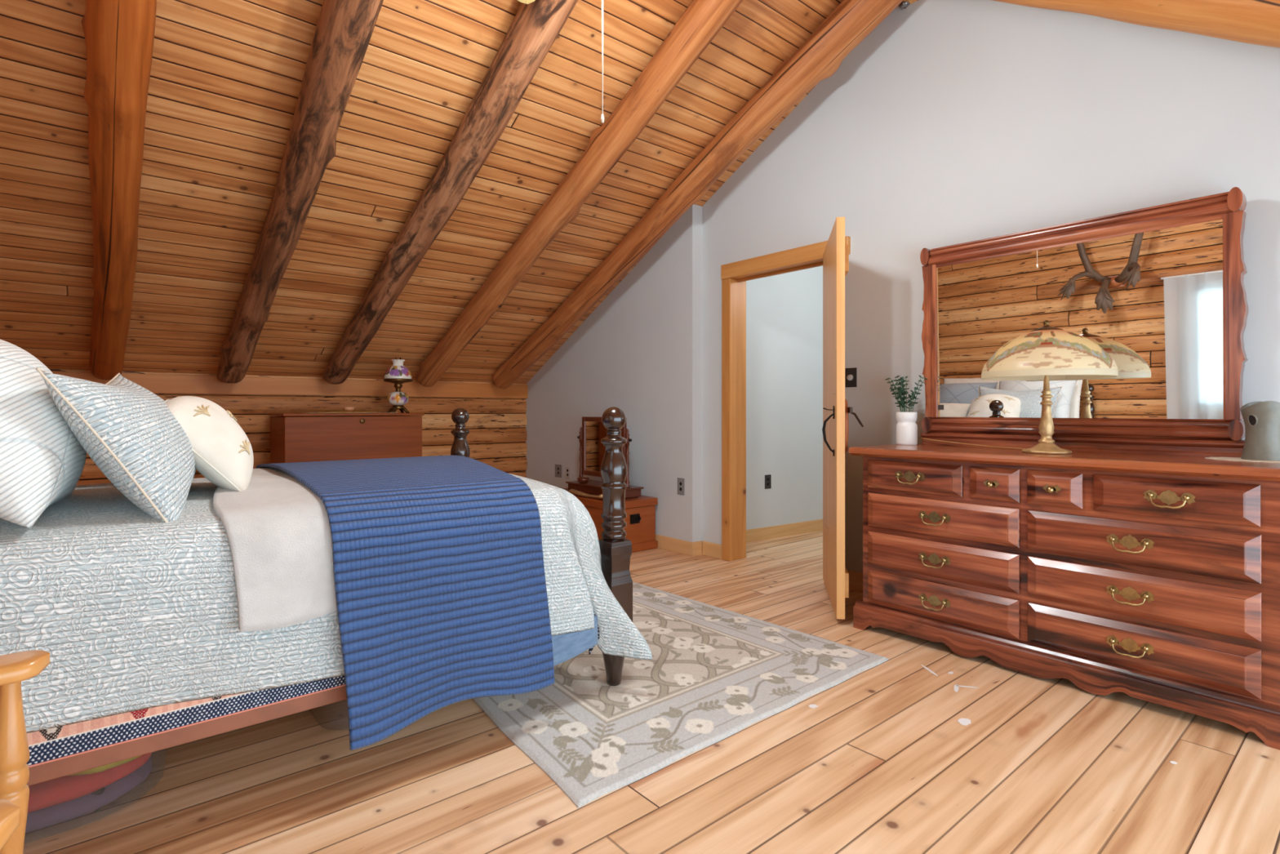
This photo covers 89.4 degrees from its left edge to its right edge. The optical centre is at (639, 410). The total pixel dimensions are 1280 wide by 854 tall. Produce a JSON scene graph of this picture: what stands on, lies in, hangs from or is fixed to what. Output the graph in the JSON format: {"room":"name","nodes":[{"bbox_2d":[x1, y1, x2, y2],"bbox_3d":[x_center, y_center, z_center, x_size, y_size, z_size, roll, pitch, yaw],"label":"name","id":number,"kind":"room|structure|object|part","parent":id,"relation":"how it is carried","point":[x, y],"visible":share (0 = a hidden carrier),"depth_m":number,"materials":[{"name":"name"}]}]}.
{"room":"bedroom","nodes":[
{"label":"bedroom","id":0,"kind":"room"},
{"bbox_2d":[48,368,527,485],"bbox_3d":[-2.808,0.370,5.324,4.249,1.400,0.234,0,0,-40],"label":"wall","id":1,"kind":"structure","parent":0,"point":[496,437],"depth_m":5.91,"materials":[{"name":"brown wood"}]},
{"bbox_2d":[51,371,528,398],"bbox_3d":[-2.753,-0.189,5.221,4.199,0.137,0.027,0,0,-40],"label":"trim","id":2,"kind":"structure","parent":1,"relation":"attached to","point":[154,383],"depth_m":5.20,"materials":[{"name":"brown wood"}]},
{"bbox_2d":[0,0,843,383],"bbox_3d":[-0.553,-1.328,2.602,4.600,2.344,7.351,0,0,-40],"label":"ceiling","id":3,"kind":"structure","parent":0,"point":[226,77],"depth_m":3.58,"materials":[{"name":"brown wood"}]},
{"bbox_2d":[81,0,156,379],"bbox_3d":[-2.287,-1.275,2.826,0.258,2.152,3.966,0,0,-42],"label":"rafter","id":4,"kind":"object","parent":3,"relation":"attached to","point":[119,34],"visible":1,"depth_m":2.87,"materials":[{"name":"brown wood"}]},
{"bbox_2d":[217,0,383,382],"bbox_3d":[-1.729,-1.278,3.298,0.256,2.164,3.964,0,0,-41],"label":"rafter","id":5,"kind":"object","parent":3,"relation":"attached to","point":[344,28],"visible":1,"depth_m":3.20,"materials":[{"name":"brown wood"}]},
{"bbox_2d":[323,0,577,384],"bbox_3d":[-1.161,-1.280,3.773,0.236,2.150,3.974,0,0,-42],"label":"rafter","id":6,"kind":"object","parent":3,"relation":"attached to","point":[535,26],"visible":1,"depth_m":3.52,"materials":[{"name":"brown wood"}]},
{"bbox_2d":[415,0,742,386],"bbox_3d":[-0.583,-1.278,4.260,0.251,2.153,3.962,0,0,-42],"label":"rafter","id":7,"kind":"object","parent":3,"relation":"attached to","point":[702,20],"visible":1,"depth_m":3.86,"materials":[{"name":"brown wood"}]},
{"bbox_2d":[492,0,903,389],"bbox_3d":[0.003,-1.276,4.751,0.241,2.152,3.972,0,0,-43],"label":"rafter","id":8,"kind":"object","parent":3,"relation":"attached to","point":[851,21],"visible":1,"depth_m":4.09,"materials":[{"name":"brown wood"}]},
{"bbox_2d":[903,0,918,4],"bbox_3d":[-0.057,-2.321,2.166,4.198,0.158,0.190,0,0,-40],"label":"ridge beam","id":9,"kind":"structure","parent":3,"relation":"attached to","point":[911,2],"depth_m":3.54,"materials":[{"name":"brown wood"}]},
{"bbox_2d":[517,0,604,123],"bbox_3d":[-0.128,-1.611,2.204,0.976,1.262,0.976,0,0,7],"label":"ceiling fan","id":10,"kind":"object","parent":9,"relation":"hanging from","point":[526,2],"visible":1,"depth_m":2.20,"materials":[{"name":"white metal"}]},
{"bbox_3d":[-0.385,-1.729,2.539,0.137,0.022,0.447,0,0,-40],"label":"blade","id":11,"kind":"part","parent":10,"relation":"part of","materials":[{"name":"wood"}]},
{"bbox_3d":[-0.128,-1.305,2.204,0.010,0.650,0.010,0,0,27],"label":"pull cord","id":12,"kind":"part","parent":10,"relation":"part of","materials":[{"name":"beige plastic"}]},
{"bbox_2d":[898,0,910,9],"bbox_3d":[1.450,-2.280,3.554,0.040,0.142,0.060,0,0,-40],"label":"strap","id":13,"kind":"object","parent":9,"relation":"attached to","point":[902,5],"visible":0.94,"depth_m":3.55,"materials":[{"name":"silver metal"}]},
{"bbox_2d":[992,0,1279,48],"bbox_3d":[2.396,-1.382,2.261,0.295,1.852,2.640,0,0,-40],"label":"rafter","id":14,"kind":"object","parent":3,"relation":"attached to","point":[1256,22],"visible":1,"depth_m":2.47,"materials":[{"name":"brown wood"}]},
{"bbox_2d":[525,204,702,542],"bbox_3d":[-0.330,-0.233,5.787,0.241,2.606,2.512,0,0,-40],"label":"wall","id":15,"kind":"structure","parent":0,"point":[639,352],"depth_m":5.14,"materials":[{"name":"paint"}]},
{"bbox_2d":[555,464,562,477],"bbox_3d":[-0.773,0.575,6.121,0.008,0.118,0.120,0,0,-40],"label":"wall outlet","id":16,"kind":"object","parent":15,"relation":"attached to","point":[558,468],"visible":1,"depth_m":6.11,"materials":[{"name":"grey plastic"}]},
{"bbox_2d":[565,466,569,478],"bbox_3d":[-0.670,0.580,5.999,0.008,0.100,0.070,0,0,-40],"label":"wall outlet","id":17,"kind":"object","parent":15,"relation":"attached to","point":[567,468],"visible":1,"depth_m":6.00,"materials":[{"name":"grey plastic"}]},
{"bbox_2d":[677,477,684,495],"bbox_3d":[0.306,0.571,4.837,0.008,0.125,0.075,0,0,-40],"label":"wall outlet","id":18,"kind":"object","parent":15,"relation":"attached to","point":[681,482],"visible":1,"depth_m":4.83,"materials":[{"name":"grey plastic"}]},
{"bbox_2d":[22,530,1279,853],"bbox_3d":[0.231,1.119,3.263,6.650,0.101,7.300,0,0,-40],"label":"floor","id":19,"kind":"structure","parent":0,"point":[930,748],"depth_m":1.86,"materials":[{"name":"brown wood"}]},
{"bbox_2d":[0,649,49,853],"bbox_3d":[-0.945,0.663,0.616,0.545,0.817,0.588,0,0,-40],"label":"armchair","id":20,"kind":"object","parent":19,"relation":"on","point":[15,668],"visible":1,"depth_m":0.94,"materials":[{"name":"brown wood"}]},
{"bbox_3d":[-0.765,0.384,0.441,0.495,0.036,0.088,0,0,-40],"label":"armrest","id":21,"kind":"part","parent":20,"relation":"part of","materials":[{"name":"brown wood"}]},
{"bbox_3d":[-0.930,0.529,0.955,0.041,0.282,0.041,0,0,-40],"label":"arm post","id":22,"kind":"part","parent":20,"relation":"part of","materials":[{"name":"brown wood"}]},
{"bbox_3d":[-1.087,0.384,0.824,0.495,0.036,0.088,0,0,-40],"label":"armrest","id":23,"kind":"part","parent":20,"relation":"part of","materials":[{"name":"brown wood"}]},
{"bbox_2d":[91,786,105,812],"bbox_3d":[-1.743,0.960,1.726,0.806,0.208,0.566,0,0,-40],"label":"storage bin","id":24,"kind":"object","parent":19,"relation":"on","point":[100,791],"visible":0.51,"depth_m":1.70,"materials":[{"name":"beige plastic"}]},
{"bbox_2d":[25,755,152,833],"bbox_3d":[-1.738,1.028,1.714,0.703,0.049,0.465,0,0,-40],"label":"folded cloth","id":25,"kind":"object","parent":24,"relation":"in","point":[69,810],"visible":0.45,"depth_m":1.68,"materials":[{"name":"fabric"}]},
{"bbox_2d":[27,752,151,813],"bbox_3d":[-1.734,0.977,1.715,0.704,0.050,0.467,0,0,-40],"label":"folded cloth","id":26,"kind":"object","parent":25,"relation":"on","point":[44,794],"visible":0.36,"depth_m":1.66,"materials":[{"name":"red fabric"}]},
{"bbox_2d":[67,755,141,775],"bbox_3d":[-1.550,0.922,1.869,0.228,0.056,0.464,0,0,-40],"label":"folded cloth","id":27,"kind":"object","parent":26,"relation":"on","point":[101,768],"visible":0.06,"depth_m":1.70,"materials":[{"name":"yellow fabric"}]},
{"bbox_2d":[26,406,632,785],"bbox_3d":[-1.372,0.476,2.345,2.259,1.188,1.489,0,0,-40],"label":"bed","id":28,"kind":"object","parent":19,"relation":"on","point":[615,549],"visible":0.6,"depth_m":2.46,"materials":[{"name":"brown wood"}]},
{"bbox_3d":[-0.915,0.802,1.789,2.100,0.044,0.027,0,0,-40],"label":"rail","id":29,"kind":"part","parent":28,"relation":"part of","materials":[{"name":"paint"}]},
{"bbox_2d":[26,610,599,767],"bbox_3d":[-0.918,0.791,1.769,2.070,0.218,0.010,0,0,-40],"label":"box spring","id":30,"kind":"object","parent":28,"relation":"on","point":[51,744],"visible":0.34,"depth_m":1.55,"materials":[{"name":"fabric"}]},
{"bbox_2d":[0,473,652,733],"bbox_3d":[-1.295,0.588,2.297,2.172,0.664,1.591,0,0,-40],"label":"bedspread","id":31,"kind":"object","parent":28,"relation":"on","point":[132,610],"visible":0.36,"depth_m":1.58,"materials":[{"name":"fabric"}]},
{"bbox_2d":[0,339,86,529],"bbox_3d":[-1.657,0.036,1.654,0.357,0.467,0.701,0,0,-29],"label":"pillow","id":32,"kind":"object","parent":31,"relation":"on","point":[42,461],"visible":0.82,"depth_m":1.53,"materials":[{"name":"fabric"}]},
{"bbox_2d":[35,367,195,522],"bbox_3d":[-1.460,0.099,1.881,0.280,0.443,0.724,0,0,-30],"label":"pillow","id":33,"kind":"object","parent":31,"relation":"on","point":[132,435],"visible":0.91,"depth_m":1.65,"materials":[{"name":"fabric"}]},
{"bbox_2d":[213,466,337,631],"bbox_3d":[-1.317,0.399,2.353,0.440,0.340,1.562,0,0,-36],"label":"fleece blanket","id":34,"kind":"object","parent":31,"relation":"on","point":[277,529],"visible":0.49,"depth_m":1.73,"materials":[{"name":"fabric"}]},
{"bbox_2d":[164,395,253,491],"bbox_3d":[-1.391,0.109,2.094,0.240,0.308,0.488,0,0,-30],"label":"pillow","id":35,"kind":"object","parent":34,"relation":"on","point":[223,452],"visible":0.81,"depth_m":1.96,"materials":[{"name":"fabric"}]},
{"bbox_2d":[255,455,554,750],"bbox_3d":[-0.981,0.570,2.617,0.875,0.717,1.598,0,0,-40],"label":"quilt","id":36,"kind":"object","parent":31,"relation":"on","point":[442,597],"visible":0.94,"depth_m":1.97,"materials":[{"name":"fabric"}]},
{"bbox_3d":[-0.992,0.523,3.568,0.104,1.072,0.104,0,0,-40],"label":"foot post","id":37,"kind":"part","parent":28,"relation":"part of","materials":[{"name":"brown wood"}]},
{"bbox_2d":[551,615,597,666],"bbox_3d":[-0.317,0.835,2.258,0.420,0.150,0.014,0,0,-40],"label":"sheet","id":38,"kind":"object","parent":28,"relation":"on","point":[566,646],"visible":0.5,"depth_m":2.32,"materials":[{"name":"fabric"}]},
{"bbox_3d":[-0.101,0.523,2.507,0.104,1.072,0.104,0,0,-40],"label":"foot post","id":39,"kind":"part","parent":28,"relation":"part of","materials":[{"name":"brown wood"}]},
{"bbox_2d":[268,413,423,463],"bbox_3d":[-2.328,0.547,5.154,1.029,1.046,0.532,0,0,-40],"label":"base cabinet","id":40,"kind":"object","parent":19,"relation":"on","point":[294,437],"visible":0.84,"depth_m":4.91,"materials":[{"name":"brown wood"}]},
{"bbox_3d":[-2.328,0.034,5.154,1.029,0.020,0.532,0,0,-40],"label":"lid","id":41,"kind":"part","parent":40,"relation":"part of","materials":[{"name":"brown wood"}]},
{"bbox_2d":[315,412,398,413],"bbox_3d":[-2.257,0.021,5.065,0.660,0.002,0.220,0,0,-40],"label":"table runner","id":42,"kind":"object","parent":40,"relation":"on","point":[315,412],"visible":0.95,"depth_m":5.02,"materials":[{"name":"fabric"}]},
{"bbox_2d":[315,409,376,413],"bbox_3d":[-2.271,0.011,5.004,0.441,0.023,0.031,0,0,-38],"label":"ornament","id":43,"kind":"object","parent":42,"relation":"on","point":[335,411],"visible":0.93,"depth_m":4.99,"materials":[{"name":"brown"}]},
{"bbox_2d":[342,407,355,411],"bbox_3d":[-2.290,-0.002,5.090,0.092,0.042,0.092,0,0,-40],"label":"bowl","id":44,"kind":"object","parent":42,"relation":"on","point":[344,408],"visible":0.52,"depth_m":5.06,"materials":[{"name":"brown wood"}]},
{"bbox_2d":[383,357,412,413],"bbox_3d":[-1.978,-0.203,5.286,0.224,0.455,0.224,0,0,-40],"label":"lamp","id":45,"kind":"object","parent":40,"relation":"on","point":[397,374],"visible":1,"depth_m":5.23,"materials":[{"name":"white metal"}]},
{"bbox_3d":[-1.978,-0.202,5.286,0.224,0.107,0.224,0,0,-40],"label":"burner","id":46,"kind":"part","parent":45,"relation":"part of","materials":[{"name":"brown metal"}]},
{"bbox_3d":[-1.978,-0.332,5.286,0.212,0.158,0.212,0,0,-40],"label":"lamp shade","id":47,"kind":"part","parent":45,"relation":"part of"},
{"bbox_2d":[561,487,657,552],"bbox_3d":[-0.349,0.874,5.229,0.457,0.392,1.013,0,0,-40],"label":"trunk","id":48,"kind":"object","parent":19,"relation":"on","point":[640,528],"visible":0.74,"depth_m":4.91,"materials":[{"name":"brown wood"}]},
{"bbox_2d":[568,488,602,498],"bbox_3d":[-0.404,0.647,4.992,0.070,0.050,0.439,0,0,-40],"label":"carved horn","id":49,"kind":"object","parent":48,"relation":"on","point":[571,491],"visible":0.86,"depth_m":5.02,"materials":[{"name":"brown wood"}]},
{"bbox_2d":[565,416,644,497],"bbox_3d":[-0.296,0.366,5.204,0.250,0.623,0.720,0,0,-40],"label":"mirror","id":50,"kind":"object","parent":48,"relation":"on","point":[592,451],"visible":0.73,"depth_m":5.27,"materials":[{"name":"brown wood"}]},
{"bbox_3d":[-0.496,0.368,5.441,0.044,0.456,0.043,0,0,-40],"label":"post","id":51,"kind":"part","parent":50,"relation":"part of","materials":[{"name":"brown wood"}]},
{"bbox_2d":[577,477,589,483],"bbox_3d":[-0.464,0.574,5.279,0.100,0.040,0.100,0,0,-40],"label":"wooden bowl","id":52,"kind":"object","parent":50,"relation":"on","point":[581,480],"visible":1,"depth_m":5.25,"materials":[{"name":"brown wood"}]},
{"bbox_3d":[-0.097,0.368,4.966,0.044,0.456,0.043,0,0,-40],"label":"post","id":53,"kind":"part","parent":50,"relation":"part of","materials":[{"name":"brown wood"}]},
{"bbox_3d":[-0.355,0.705,5.237,0.457,0.054,0.993,0,0,-40],"label":"lid","id":54,"kind":"part","parent":48,"relation":"part of","materials":[{"name":"brown wood"}]},
{"bbox_3d":[-0.029,0.820,4.862,0.092,0.070,0.038,0,0,-40],"label":"handle","id":55,"kind":"part","parent":48,"relation":"part of","materials":[{"name":"black metal"}]},
{"bbox_2d":[472,582,888,808],"bbox_3d":[-0.309,1.064,3.158,1.610,0.010,2.366,0,0,-40],"label":"rug","id":56,"kind":"object","parent":19,"relation":"on","point":[713,673],"visible":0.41,"depth_m":2.42,"materials":[{"name":"fabric"}]},
{"bbox_2d":[848,443,1279,749],"bbox_3d":[1.745,0.626,2.770,0.584,0.888,1.547,0,0,-40],"label":"dresser","id":57,"kind":"object","parent":19,"relation":"on","point":[1153,578],"visible":1,"depth_m":2.44,"materials":[{"name":"brown wood"}]},
{"bbox_2d":[885,375,927,444],"bbox_3d":[1.390,-0.001,3.393,0.212,0.366,0.172,0,0,32],"label":"potted plant","id":58,"kind":"object","parent":57,"relation":"on","point":[906,428],"visible":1,"depth_m":3.36,"materials":[{"name":"green plant"}]},
{"bbox_3d":[1.223,0.319,2.956,0.017,0.043,0.103,0,0,-40],"label":"bail pull","id":59,"kind":"part","parent":57,"relation":"part of","materials":[{"name":"gold metal"}]},
{"bbox_3d":[1.252,0.310,2.980,0.031,0.136,0.450,0,0,-40],"label":"drawer","id":60,"kind":"part","parent":57,"relation":"part of","materials":[{"name":"brown wood"}]},
{"bbox_3d":[1.297,0.865,2.869,0.017,0.043,0.103,0,0,-40],"label":"bail pull","id":61,"kind":"part","parent":57,"relation":"part of","materials":[{"name":"gold metal"}]},
{"bbox_3d":[1.297,0.679,2.869,0.017,0.043,0.103,0,0,-40],"label":"bail pull","id":62,"kind":"part","parent":57,"relation":"part of","materials":[{"name":"gold metal"}]},
{"bbox_3d":[1.297,0.492,2.869,0.017,0.043,0.103,0,0,-40],"label":"bail pull","id":63,"kind":"part","parent":57,"relation":"part of","materials":[{"name":"gold metal"}]},
{"bbox_3d":[1.325,0.856,2.893,0.031,0.160,0.675,0,0,-40],"label":"drawer","id":64,"kind":"part","parent":57,"relation":"part of","materials":[{"name":"brown wood"}]},
{"bbox_3d":[1.325,0.670,2.893,0.031,0.160,0.675,0,0,-40],"label":"drawer","id":65,"kind":"part","parent":57,"relation":"part of","materials":[{"name":"brown wood"}]},
{"bbox_3d":[1.325,0.483,2.893,0.031,0.160,0.675,0,0,-40],"label":"drawer","id":66,"kind":"part","parent":57,"relation":"part of","materials":[{"name":"brown wood"}]},
{"bbox_3d":[1.457,0.308,2.689,0.030,0.035,0.063,0,0,-40],"label":"knob","id":67,"kind":"part","parent":57,"relation":"part of","materials":[{"name":"gold metal"}]},
{"bbox_3d":[1.480,0.310,2.709,0.031,0.136,0.196,0,0,-40],"label":"drawer","id":68,"kind":"part","parent":57,"relation":"part of","materials":[{"name":"brown wood"}]},
{"bbox_2d":[919,320,1118,454],"bbox_3d":[1.584,-0.100,2.900,0.498,0.563,0.918,0,0,-40],"label":"table lamp","id":69,"kind":"object","parent":57,"relation":"on","point":[1046,353],"visible":1,"depth_m":2.62,"materials":[{"name":"glass"}]},
{"bbox_3d":[1.641,0.161,3.118,0.067,0.038,0.662,0,0,-26],"label":"cord","id":70,"kind":"part","parent":69,"relation":"part of","materials":[{"name":"brown plastic"}]},
{"bbox_3d":[1.722,-0.088,2.738,0.060,0.460,0.060,0,0,-40],"label":"stem","id":71,"kind":"part","parent":69,"relation":"part of","materials":[{"name":"gold metal"}]},
{"bbox_3d":[1.722,-0.238,2.738,0.489,0.204,0.489,0,0,-40],"label":"lamp shade","id":72,"kind":"part","parent":69,"relation":"part of","materials":[{"name":"glass"}]},
{"bbox_3d":[1.600,0.308,2.518,0.030,0.035,0.063,0,0,-40],"label":"knob","id":73,"kind":"part","parent":57,"relation":"part of","materials":[{"name":"gold metal"}]},
{"bbox_3d":[1.624,0.310,2.538,0.031,0.136,0.192,0,0,-40],"label":"drawer","id":74,"kind":"part","parent":57,"relation":"part of","materials":[{"name":"brown wood"}]},
{"bbox_2d":[920,186,1248,457],"bbox_3d":[1.902,-0.331,2.936,0.092,1.026,1.260,-1,1,-40],"label":"dresser mirror","id":75,"kind":"object","parent":57,"relation":"on","point":[1160,289],"visible":0.94,"depth_m":2.77,"materials":[{"name":"brown wood"}]},
{"bbox_2d":[936,218,1223,418],"bbox_3d":[1.900,-0.352,2.928,0.008,0.775,1.130,-1,1,-40],"label":"mirror glass","id":76,"kind":"object","parent":75,"relation":"on","point":[1151,297],"depth_m":2.79,"materials":[{"name":"silver mirror"}]},
{"bbox_3d":[1.899,-0.785,2.930,0.079,0.098,1.185,-1,1,-40],"label":"crown rail","id":77,"kind":"part","parent":75,"relation":"part of","materials":[{"name":"brown wood"}]},
{"bbox_3d":[1.918,-0.335,2.946,0.045,1.010,1.165,-1,1,-40],"label":"panel","id":78,"kind":"part","parent":75,"relation":"part of","materials":[{"name":"brown wood"}]},
{"bbox_3d":[1.913,0.072,2.942,0.073,0.086,1.185,-1,1,-40],"label":"rail","id":79,"kind":"part","parent":75,"relation":"part of","materials":[{"name":"brown wood"}]},
{"bbox_3d":[1.912,0.148,2.945,0.082,0.067,1.260,-1,1,-40],"label":"rail","id":80,"kind":"part","parent":75,"relation":"part of","materials":[{"name":"brown wood"}]},
{"bbox_3d":[1.755,0.865,2.324,0.017,0.043,0.103,0,0,-40],"label":"bail pull","id":81,"kind":"part","parent":57,"relation":"part of","materials":[{"name":"gold metal"}]},
{"bbox_3d":[1.755,0.679,2.324,0.017,0.043,0.103,0,0,-40],"label":"bail pull","id":82,"kind":"part","parent":57,"relation":"part of","materials":[{"name":"gold metal"}]},
{"bbox_3d":[1.755,0.492,2.324,0.017,0.043,0.103,0,0,-40],"label":"bail pull","id":83,"kind":"part","parent":57,"relation":"part of","materials":[{"name":"gold metal"}]},
{"bbox_3d":[1.783,0.856,2.348,0.031,0.160,0.685,0,0,-40],"label":"drawer","id":84,"kind":"part","parent":57,"relation":"part of","materials":[{"name":"brown wood"}]},
{"bbox_3d":[1.783,0.670,2.348,0.031,0.160,0.685,0,0,-40],"label":"drawer","id":85,"kind":"part","parent":57,"relation":"part of","materials":[{"name":"brown wood"}]},
{"bbox_3d":[1.783,0.483,2.348,0.031,0.160,0.685,0,0,-40],"label":"drawer","id":86,"kind":"part","parent":57,"relation":"part of","materials":[{"name":"brown wood"}]},
{"bbox_3d":[1.827,0.319,2.238,0.017,0.043,0.103,0,0,-40],"label":"bail pull","id":87,"kind":"part","parent":57,"relation":"part of","materials":[{"name":"gold metal"}]},
{"bbox_3d":[1.855,0.310,2.262,0.031,0.136,0.458,0,0,-40],"label":"drawer","id":88,"kind":"part","parent":57,"relation":"part of","materials":[{"name":"brown wood"}]},
{"bbox_2d":[1204,457,1279,462],"bbox_3d":[2.219,0.180,2.344,0.206,0.002,0.266,0,0,-40],"label":"lace doily","id":89,"kind":"object","parent":57,"relation":"on","point":[1236,459],"visible":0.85,"depth_m":2.33,"materials":[{"name":"white fabric"}]},
{"bbox_2d":[1240,400,1279,461],"bbox_3d":[2.260,0.073,2.340,0.132,0.212,0.130,0,0,-40],"label":"vase","id":90,"kind":"object","parent":89,"relation":"on","point":[1261,420],"visible":1,"depth_m":2.30,"materials":[{"name":"grey ceramic"}]},
{"bbox_2d":[745,266,822,529],"bbox_3d":[1.859,-0.280,4.853,1.910,2.700,2.240,0,0,-40],"label":"wall","id":91,"kind":"structure","parent":0,"point":[784,311],"depth_m":5.49,"materials":[{"name":"paint"}]},
{"bbox_2d":[764,474,771,488],"bbox_3d":[1.064,0.595,5.372,0.070,0.115,0.008,0,0,-34],"label":"wall outlet","id":92,"kind":"object","parent":91,"relation":"attached to","point":[767,477],"visible":1,"depth_m":5.37,"materials":[{"name":"grey plastic"}]},
{"bbox_2d":[746,519,822,542],"bbox_3d":[1.253,1.020,5.497,1.820,0.100,0.014,0,0,-34],"label":"baseboard","id":93,"kind":"structure","parent":91,"relation":"attached to","point":[802,527],"depth_m":5.46,"materials":[{"name":"brown wood"}]},
{"bbox_2d":[702,0,1279,573],"bbox_3d":[2.020,-0.703,3.068,0.140,3.546,4.700,0,0,-40],"label":"wall","id":94,"kind":"structure","parent":0,"point":[950,122],"depth_m":3.33,"materials":[{"name":"paint"}]},
{"bbox_2d":[721,278,746,560],"bbox_3d":[0.677,0.068,4.653,0.178,2.004,0.080,0,0,-40],"label":"trim","id":95,"kind":"structure","parent":94,"relation":"attached to","point":[733,291],"depth_m":4.61,"materials":[{"name":"brown wood"}]},
{"bbox_2d":[655,533,862,592],"bbox_3d":[1.159,1.015,3.893,0.117,0.110,7.070,0,0,-40],"label":"baseboard","id":96,"kind":"structure","parent":94,"relation":"attached to","point":[684,547],"depth_m":4.75,"materials":[{"name":"brown wood"}]},
{"bbox_2d":[720,235,850,282],"bbox_3d":[0.976,-0.986,4.295,0.180,0.104,1.022,0,0,-40],"label":"trim","id":97,"kind":"structure","parent":94,"relation":"attached to","point":[811,254],"depth_m":4.25,"materials":[{"name":"brown wood"}]},
{"bbox_2d":[822,217,863,619],"bbox_3d":[1.092,0.040,3.589,0.202,1.995,0.802,0,0,11],"label":"door","id":98,"kind":"structure","parent":94,"relation":"in","point":[835,429],"depth_m":3.25,"materials":[{"name":"brown wood"}]},
{"bbox_3d":[0.964,0.106,3.308,0.059,0.257,0.040,0,0,11],"label":"pull handle","id":99,"kind":"part","parent":98,"relation":"part of","materials":[{"name":"black metal"}]},
{"bbox_3d":[1.047,0.080,3.291,0.026,0.286,0.110,0,0,11],"label":"handle plate","id":100,"kind":"part","parent":98,"relation":"part of","materials":[{"name":"metal"}]},
{"bbox_2d":[844,367,857,386],"bbox_3d":[1.254,-0.194,3.854,0.022,0.115,0.075,0,0,-40],"label":"light switch","id":101,"kind":"object","parent":94,"relation":"attached to","point":[851,374],"visible":1,"depth_m":3.85,"materials":[{"name":"grey plastic"}]},
{"bbox_3d":[1.252,-0.194,3.852,0.016,0.038,0.038,0,0,-40],"label":"dimmer knob","id":102,"kind":"part","parent":101,"relation":"part of","materials":[{"name":"grey plastic"}]}
]}

